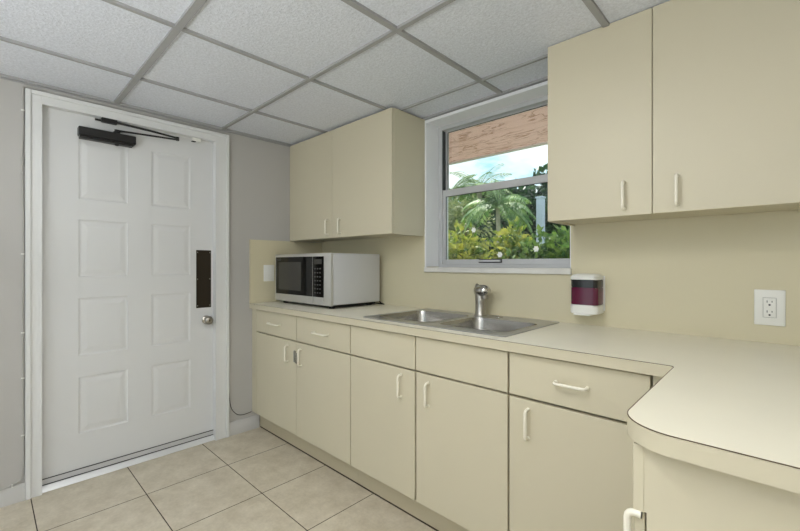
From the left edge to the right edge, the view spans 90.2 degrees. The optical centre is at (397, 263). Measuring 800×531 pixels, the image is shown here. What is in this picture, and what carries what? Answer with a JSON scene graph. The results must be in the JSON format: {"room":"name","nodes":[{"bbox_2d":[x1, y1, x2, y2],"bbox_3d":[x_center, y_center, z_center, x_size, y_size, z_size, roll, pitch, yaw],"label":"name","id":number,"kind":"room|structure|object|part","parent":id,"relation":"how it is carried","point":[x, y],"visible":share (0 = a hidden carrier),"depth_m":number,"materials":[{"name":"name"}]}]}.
{"room":"office break room","nodes":[
{"label":"office break room","id":0,"kind":"room"},
{"bbox_2d":[0,79,320,489],"bbox_3d":[-2.113,0.086,1.925,0.160,2.226,4.500,0,0,44],"label":"wall","id":1,"kind":"structure","parent":0,"point":[259,171],"depth_m":2.03,"materials":[{"name":"grey paint"}]},
{"bbox_2d":[0,482,24,507],"bbox_3d":[-2.717,1.155,1.173,0.016,0.088,2.377,0,0,44],"label":"baseboard","id":2,"kind":"structure","parent":1,"relation":"attached to","point":[9,496],"depth_m":1.99,"materials":[{"name":"grey paint"}]},
{"bbox_2d":[0,86,226,490],"bbox_3d":[-1.769,0.103,2.150,0.021,2.024,1.700,0,0,44],"label":"cable","id":3,"kind":"object","parent":1,"relation":"attached to","point":[23,110],"visible":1,"depth_m":2.02,"materials":[{"name":"grey plastic"}]},
{"bbox_2d":[25,88,228,499],"bbox_3d":[-1.583,0.153,2.451,0.171,2.092,1.036,0,0,44],"label":"trim","id":4,"kind":"structure","parent":1,"relation":"attached to","point":[34,99],"depth_m":2.07,"materials":[{"name":"white paint"}]},
{"bbox_2d":[42,106,212,485],"bbox_3d":[-1.552,0.163,2.399,0.132,2.010,0.902,0,0,44],"label":"door","id":5,"kind":"structure","parent":1,"relation":"in","point":[127,210],"depth_m":2.35,"materials":[{"name":"white paint"}]},
{"bbox_3d":[-1.663,-0.701,2.286,0.046,0.014,0.252,0,0,44],"label":"mounting plate","id":6,"kind":"part","parent":5,"relation":"part of","materials":[{"name":"black paint"}]},
{"bbox_3d":[-1.499,-0.781,2.412,0.323,0.031,0.020,0,0,-36],"label":"arm","id":7,"kind":"part","parent":5,"relation":"part of","materials":[{"name":"black paint"}]},
{"bbox_3d":[-1.304,0.100,2.689,0.003,0.387,0.096,0,0,44],"label":"push plate","id":8,"kind":"part","parent":5,"relation":"part of","materials":[{"name":"brown metal"}]},
{"bbox_3d":[-1.270,0.377,2.679,0.065,0.058,0.058,0,0,44],"label":"knob","id":9,"kind":"part","parent":5,"relation":"part of","materials":[{"name":"silver metal"}]},
{"bbox_2d":[42,435,214,492],"bbox_3d":[-1.603,1.184,2.448,0.148,0.029,0.906,0,0,44],"label":"trim","id":10,"kind":"structure","parent":1,"relation":"attached to","point":[46,488],"depth_m":2.34,"materials":[{"name":"silver metal"}]},
{"bbox_2d":[229,414,258,435],"bbox_3d":[-1.093,1.152,2.855,0.015,0.094,0.223,0,0,44],"label":"baseboard","id":11,"kind":"structure","parent":1,"relation":"attached to","point":[239,426],"depth_m":2.85,"materials":[{"name":"grey paint"}]},
{"bbox_2d":[249,239,321,302],"bbox_3d":[-0.848,0.053,3.113,0.008,0.462,0.634,0,0,44],"label":"panel","id":12,"kind":"object","parent":1,"relation":"attached to","point":[261,252],"visible":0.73,"depth_m":2.97,"materials":[{"name":"beige laminate"}]},
{"bbox_2d":[264,265,273,280],"bbox_3d":[-0.960,0.068,2.988,0.009,0.122,0.085,0,0,44],"label":"wall switch","id":13,"kind":"object","parent":12,"relation":"attached to","point":[268,269],"visible":1,"depth_m":2.98,"materials":[{"name":"white plastic"}]},
{"bbox_2d":[0,426,435,530],"bbox_3d":[-0.899,1.239,0.753,3.415,0.080,4.500,0,0,44],"label":"floor","id":14,"kind":"structure","parent":0,"point":[251,480],"depth_m":2.04,"materials":[{"name":"beige tile"}]},
{"bbox_2d":[252,309,358,482],"bbox_3d":[-0.452,0.761,2.723,1.120,0.875,0.643,0,0,44],"label":"base cabinet","id":15,"kind":"object","parent":14,"relation":"on","point":[301,366],"visible":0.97,"depth_m":2.43,"materials":[{"name":"beige"}]},
{"bbox_3d":[-0.811,0.404,2.679,0.518,0.152,0.018,0,0,44],"label":"drawer","id":16,"kind":"part","parent":15,"relation":"part of","materials":[{"name":"beige laminate"}]},
{"bbox_3d":[-0.811,0.780,2.679,0.521,0.584,0.018,0,0,44],"label":"door","id":17,"kind":"part","parent":15,"relation":"part of","materials":[{"name":"beige laminate"}]},
{"bbox_3d":[-0.709,0.571,2.547,0.013,0.114,0.031,0,0,44],"label":"handle","id":18,"kind":"part","parent":15,"relation":"part of","materials":[{"name":"beige plastic"}]},
{"bbox_3d":[-0.596,0.571,2.438,0.013,0.114,0.031,0,0,44],"label":"handle","id":19,"kind":"part","parent":15,"relation":"part of","materials":[{"name":"beige plastic"}]},
{"bbox_3d":[-0.448,0.402,2.295,0.151,0.013,0.031,0,0,44],"label":"handle","id":20,"kind":"part","parent":15,"relation":"part of","materials":[{"name":"beige plastic"}]},
{"bbox_3d":[-0.434,0.404,2.315,0.521,0.152,0.018,0,0,44],"label":"drawer","id":21,"kind":"part","parent":15,"relation":"part of","materials":[{"name":"beige laminate"}]},
{"bbox_3d":[-0.434,0.780,2.315,0.524,0.584,0.018,0,0,44],"label":"door","id":22,"kind":"part","parent":15,"relation":"part of","materials":[{"name":"beige laminate"}]},
{"bbox_2d":[260,426,438,530],"bbox_3d":[-0.076,1.196,2.037,2.586,0.006,0.003,0,0,44],"label":"trim","id":23,"kind":"structure","parent":15,"relation":"attached to","point":[260,426],"depth_m":2.16,"materials":[{"name":"brown"}]},
{"bbox_2d":[351,325,511,530],"bbox_3d":[0.283,0.761,2.013,0.922,0.875,0.642,0,0,44],"label":"base cabinet","id":24,"kind":"object","parent":14,"relation":"on","point":[430,418],"visible":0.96,"depth_m":1.74,"materials":[{"name":"beige"}]},
{"bbox_3d":[-0.078,0.780,1.971,0.454,0.584,0.018,0,0,44],"label":"door","id":25,"kind":"part","parent":24,"relation":"part of","materials":[{"name":"beige laminate"}]},
{"bbox_3d":[0.010,0.568,1.853,0.013,0.115,0.031,0,0,44],"label":"handle","id":26,"kind":"part","parent":24,"relation":"part of","materials":[{"name":"beige plastic"}]},
{"bbox_3d":[0.128,0.572,1.739,0.013,0.115,0.031,0,0,44],"label":"handle","id":27,"kind":"part","parent":24,"relation":"part of","materials":[{"name":"beige plastic"}]},
{"bbox_3d":[0.255,0.780,1.650,0.451,0.584,0.018,0,0,44],"label":"door","id":28,"kind":"part","parent":24,"relation":"part of","materials":[{"name":"beige laminate"}]},
{"bbox_2d":[510,352,661,530],"bbox_3d":[1.035,0.761,1.288,1.166,0.875,0.643,0,0,44],"label":"base cabinet","id":29,"kind":"object","parent":14,"relation":"on","point":[571,446],"visible":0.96,"depth_m":1.33,"materials":[{"name":"beige"}]},
{"bbox_3d":[0.459,0.572,1.419,0.013,0.115,0.031,0,0,44],"label":"handle","id":30,"kind":"part","parent":29,"relation":"part of","materials":[{"name":"beige plastic"}]},
{"bbox_3d":[0.568,0.402,1.314,0.115,0.013,0.031,0,0,44],"label":"handle","id":31,"kind":"part","parent":29,"relation":"part of","materials":[{"name":"beige plastic"}]},
{"bbox_3d":[0.585,0.781,1.331,0.451,0.582,0.018,0,0,44],"label":"door","id":32,"kind":"part","parent":29,"relation":"part of","materials":[{"name":"beige laminate"}]},
{"bbox_3d":[0.585,0.404,1.331,0.451,0.152,0.018,0,0,44],"label":"drawer","id":33,"kind":"part","parent":29,"relation":"part of","materials":[{"name":"beige laminate"}]},
{"bbox_2d":[623,442,799,530],"bbox_3d":[0.850,0.761,0.718,0.649,0.875,0.575,0,0,44],"label":"base cabinet","id":34,"kind":"object","parent":14,"relation":"on","point":[670,494],"visible":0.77,"depth_m":0.66,"materials":[{"name":"beige laminate"}]},
{"bbox_2d":[249,301,799,493],"bbox_3d":[0.116,0.303,1.804,3.214,0.036,1.177,0,0,44],"label":"countertop","id":35,"kind":"structure","parent":34,"relation":"on","point":[729,406],"depth_m":0.98,"materials":[{"name":"laminate"}]},
{"bbox_2d":[275,253,383,308],"bbox_3d":[-0.494,0.107,2.872,0.703,0.355,0.468,0,0,44],"label":"microwave oven","id":36,"kind":"object","parent":35,"relation":"on","point":[331,280],"visible":1,"depth_m":2.65,"materials":[{"name":"silver metal"}]},
{"bbox_3d":[-0.724,0.096,2.778,0.479,0.314,0.006,0,0,44],"label":"oven door","id":37,"kind":"part","parent":36,"relation":"part of","materials":[{"name":"black glass"}]},
{"bbox_3d":[-0.722,0.082,2.770,0.464,0.262,0.002,0,0,44],"label":"door glass","id":38,"kind":"part","parent":36,"relation":"part of","materials":[{"name":"black glass"}]},
{"bbox_3d":[-0.650,0.097,2.726,0.681,0.335,0.022,0,0,44],"label":"frame","id":39,"kind":"part","parent":36,"relation":"part of","materials":[{"name":"silver metal"}]},
{"bbox_3d":[-0.509,0.082,2.571,0.116,0.262,0.006,0,0,44],"label":"control panel","id":40,"kind":"part","parent":36,"relation":"part of","materials":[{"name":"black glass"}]},
{"bbox_3d":[-0.503,0.270,2.880,0.620,0.017,0.360,0,0,44],"label":"plate","id":41,"kind":"part","parent":36,"relation":"part of","materials":[{"name":"white metal"}]},
{"bbox_2d":[363,308,558,336],"bbox_3d":[0.303,0.368,2.033,0.840,0.186,0.546,0,0,44],"label":"sink","id":42,"kind":"object","parent":35,"relation":"in","point":[492,325],"visible":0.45,"depth_m":2.02,"materials":[{"name":"grey metal"}]},
{"bbox_3d":[0.146,0.370,2.155,0.377,0.182,0.374,0,0,44],"label":"bowl","id":43,"kind":"part","parent":42,"relation":"part of","materials":[{"name":"silver metal"}]},
{"bbox_3d":[0.424,0.370,1.865,0.362,0.182,0.344,0,0,44],"label":"bowl","id":44,"kind":"part","parent":42,"relation":"part of","materials":[{"name":"silver metal"}]},
{"bbox_2d":[474,284,490,315],"bbox_3d":[0.460,0.194,2.168,0.100,0.172,0.079,0,0,44],"label":"kitchen faucet","id":45,"kind":"object","parent":35,"relation":"on","point":[481,292],"visible":1,"depth_m":2.15,"materials":[{"name":"silver metal"}]},
{"bbox_3d":[0.432,0.505,0.731,0.029,0.115,0.013,0,0,44],"label":"handle","id":46,"kind":"part","parent":34,"relation":"part of","materials":[{"name":"beige plastic"}]},
{"bbox_3d":[0.615,0.761,0.907,0.018,0.622,0.495,0,0,44],"label":"door","id":47,"kind":"part","parent":34,"relation":"part of","materials":[{"name":"beige laminate"}]},
{"bbox_2d":[0,0,669,146],"bbox_3d":[-0.933,-0.933,0.717,3.215,0.048,4.200,0,0,44],"label":"ceiling","id":48,"kind":"structure","parent":0,"point":[288,73],"depth_m":1.75,"materials":[{"name":"tile"}]},
{"bbox_2d":[322,210,799,345],"bbox_3d":[0.631,0.086,2.265,3.315,2.226,0.200,0,0,44],"label":"backsplash","id":49,"kind":"structure","parent":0,"point":[696,276],"depth_m":1.68,"materials":[{"name":"beige laminate"}]},
{"bbox_2d":[290,107,424,242],"bbox_3d":[-0.342,-0.552,2.832,1.126,0.746,0.334,0,0,44],"label":"upper cabinet","id":50,"kind":"object","parent":49,"relation":"attached to","point":[364,178],"visible":1,"depth_m":2.55,"materials":[{"name":"beige laminate"}]},
{"bbox_3d":[-0.632,-0.551,2.934,0.527,0.742,0.018,0,0,44],"label":"door","id":51,"kind":"part","parent":50,"relation":"part of","materials":[{"name":"beige laminate"}]},
{"bbox_3d":[-0.491,-0.256,2.765,0.013,0.114,0.031,0,0,44],"label":"handle","id":52,"kind":"part","parent":50,"relation":"part of","materials":[{"name":"beige plastic"}]},
{"bbox_3d":[-0.233,-0.551,2.550,0.576,0.742,0.018,0,0,44],"label":"door","id":53,"kind":"part","parent":50,"relation":"part of","materials":[{"name":"beige laminate"}]},
{"bbox_2d":[424,81,571,274],"bbox_3d":[0.572,-0.434,2.304,0.918,0.969,0.206,0,0,44],"label":"window","id":54,"kind":"structure","parent":49,"relation":"in","point":[437,129],"depth_m":2.45,"materials":[{"name":"white paint"}]},
{"bbox_3d":[0.631,-0.662,2.362,0.838,0.426,0.024,0,0,44],"label":"sash","id":55,"kind":"part","parent":54,"relation":"part of","materials":[{"name":"silver metal"}]},
{"bbox_3d":[0.551,0.036,2.282,0.918,0.030,0.146,0,0,44],"label":"sill","id":56,"kind":"part","parent":54,"relation":"part of","materials":[{"name":"stone"}]},
{"bbox_3d":[0.611,-0.241,2.342,0.850,0.484,0.024,0,0,44],"label":"sash","id":57,"kind":"part","parent":54,"relation":"part of","materials":[{"name":"silver metal"}]},
{"bbox_2d":[449,106,547,164],"bbox_3d":[0.653,-1.139,3.234,10.000,0.205,1.225,0,0,44],"label":"eave","id":58,"kind":"object","parent":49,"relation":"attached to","point":[529,129],"depth_m":3.31,"materials":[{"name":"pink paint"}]},
{"bbox_2d":[570,273,604,315],"bbox_3d":[0.869,0.139,1.831,0.132,0.188,0.094,0,0,44],"label":"soap dispenser","id":59,"kind":"object","parent":49,"relation":"attached to","point":[587,290],"visible":1,"depth_m":1.80,"materials":[{"name":"white plastic"}]},
{"bbox_3d":[0.868,0.065,1.833,0.127,0.012,0.089,0,0,44],"label":"lid","id":60,"kind":"part","parent":59,"relation":"part of","materials":[{"name":"white plastic"}]},
{"bbox_3d":[0.870,0.089,1.835,0.119,0.035,0.085,0,0,44],"label":"tank","id":61,"kind":"part","parent":59,"relation":"part of","materials":[{"name":"black plastic"}]},
{"bbox_2d":[548,0,799,225],"bbox_3d":[1.015,-0.559,1.537,0.781,0.754,0.312,0,0,44],"label":"upper cabinet","id":62,"kind":"object","parent":49,"relation":"attached to","point":[673,108],"visible":1,"depth_m":1.40,"materials":[{"name":"beige laminate"}]},
{"bbox_3d":[0.793,-0.558,1.590,0.386,0.750,0.018,0,0,44],"label":"door","id":63,"kind":"part","parent":62,"relation":"part of","materials":[{"name":"beige laminate"}]},
{"bbox_3d":[0.850,-0.260,1.501,0.013,0.114,0.031,0,0,44],"label":"handle","id":64,"kind":"part","parent":62,"relation":"part of","materials":[{"name":"beige plastic"}]},
{"bbox_3d":[0.970,-0.260,1.385,0.013,0.114,0.031,0,0,44],"label":"handle","id":65,"kind":"part","parent":62,"relation":"part of","materials":[{"name":"beige plastic"}]},
{"bbox_3d":[1.074,-0.558,1.319,0.391,0.750,0.018,0,0,44],"label":"door","id":66,"kind":"part","parent":62,"relation":"part of","materials":[{"name":"beige laminate"}]},
{"bbox_2d":[754,289,785,326],"bbox_3d":[1.340,0.157,1.435,0.083,0.128,0.009,0,0,44],"label":"power outlet","id":67,"kind":"object","parent":49,"relation":"attached to","point":[769,305],"visible":1,"depth_m":1.43,"materials":[{"name":"white plastic"}]},
{"bbox_2d":[763,298,775,317],"bbox_3d":[1.338,0.157,1.433,0.034,0.070,0.002,0,0,44],"label":"receptacle","id":68,"kind":"object","parent":67,"relation":"attached to","point":[769,304],"depth_m":1.43,"materials":[{"name":"white plastic"}]},
{"label":"outside","id":69,"kind":"structure","parent":0,"visible":0},
{"bbox_3d":[5.592,1.289,15.546,36.000,0.060,25.800,0,0,44],"label":"ground","id":70,"kind":"structure","parent":69,"visible":0},
{"bbox_2d":[448,174,478,211],"bbox_3d":[1.754,-0.884,13.416,2.258,4.290,2.211,0,0,-17],"label":"palm tree","id":71,"kind":"object","parent":70,"relation":"on","point":[458,183],"visible":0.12,"depth_m":13.20,"materials":[{"name":"green plant"}]},
{"bbox_2d":[448,219,487,259],"bbox_3d":[1.099,0.258,6.715,1.454,2.002,1.183,0,0,11],"label":"shrub","id":72,"kind":"object","parent":70,"relation":"on","point":[470,249],"visible":0.12,"depth_m":6.42,"materials":[{"name":"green plant"}]},
{"bbox_2d":[448,187,495,247],"bbox_3d":[1.159,-0.393,10.440,2.906,3.303,2.082,0,0,44],"label":"leafy tree","id":73,"kind":"object","parent":70,"relation":"on","point":[453,215],"visible":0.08,"depth_m":9.92,"materials":[{"name":"green plant"}]},
{"bbox_2d":[449,163,512,227],"bbox_3d":[2.653,-0.952,12.954,2.353,4.426,2.364,0,0,44],"label":"palm tree","id":74,"kind":"object","parent":70,"relation":"on","point":[479,195],"visible":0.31,"depth_m":12.78,"materials":[{"name":"green plant"}]},
{"bbox_2d":[452,184,535,228],"bbox_3d":[3.235,-0.866,14.400,4.276,4.250,2.346,0,0,44],"label":"leafy tree","id":75,"kind":"object","parent":70,"relation":"on","point":[473,184],"visible":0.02,"depth_m":14.23,"materials":[{"name":"green plant"}]},
{"bbox_2d":[461,179,535,242],"bbox_3d":[2.192,-0.291,8.565,1.549,3.103,1.502,0,0,-2],"label":"palm tree","id":76,"kind":"object","parent":70,"relation":"on","point":[500,204],"visible":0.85,"depth_m":8.43,"materials":[{"name":"green plant"}]},
{"bbox_2d":[471,216,532,258],"bbox_3d":[1.603,0.261,6.284,1.338,2.009,1.215,0,0,44],"label":"shrub","id":77,"kind":"object","parent":70,"relation":"on","point":[509,243],"visible":0.08,"depth_m":6.14,"materials":[{"name":"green plant"}]},
{"bbox_2d":[472,180,547,258],"bbox_3d":[3.897,-0.693,12.284,3.126,4.125,3.736,0,0,-16],"label":"leafy tree","id":78,"kind":"object","parent":70,"relation":"on","point":[503,224],"visible":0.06,"depth_m":11.98,"materials":[{"name":"green plant"}]},
{"bbox_2d":[497,224,565,258],"bbox_3d":[1.962,0.367,5.789,1.320,1.900,1.064,0,0,44],"label":"shrub","id":79,"kind":"object","parent":70,"relation":"on","point":[528,249],"visible":0.1,"depth_m":5.69,"materials":[{"name":"green plant"}]},
{"bbox_2d":[535,196,545,243],"bbox_3d":[3.245,-0.131,9.020,0.180,2.780,0.180,0,0,44],"label":"post","id":80,"kind":"object","parent":70,"relation":"on","point":[540,200],"visible":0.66,"depth_m":8.96,"materials":[{"name":"white"}]},
{"bbox_2d":[515,163,569,255],"bbox_3d":[5.303,-0.956,10.718,2.917,4.689,4.543,0,0,-36],"label":"leafy tree","id":81,"kind":"object","parent":70,"relation":"on","point":[527,191],"visible":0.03,"depth_m":11.25,"materials":[{"name":"green plant"}]},
{"bbox_2d":[533,225,569,258],"bbox_3d":[2.617,0.333,5.413,1.460,1.952,1.262,0,0,44],"label":"shrub","id":82,"kind":"object","parent":70,"relation":"on","point":[562,236],"visible":0.03,"depth_m":5.41,"materials":[{"name":"green plant"}]}
]}

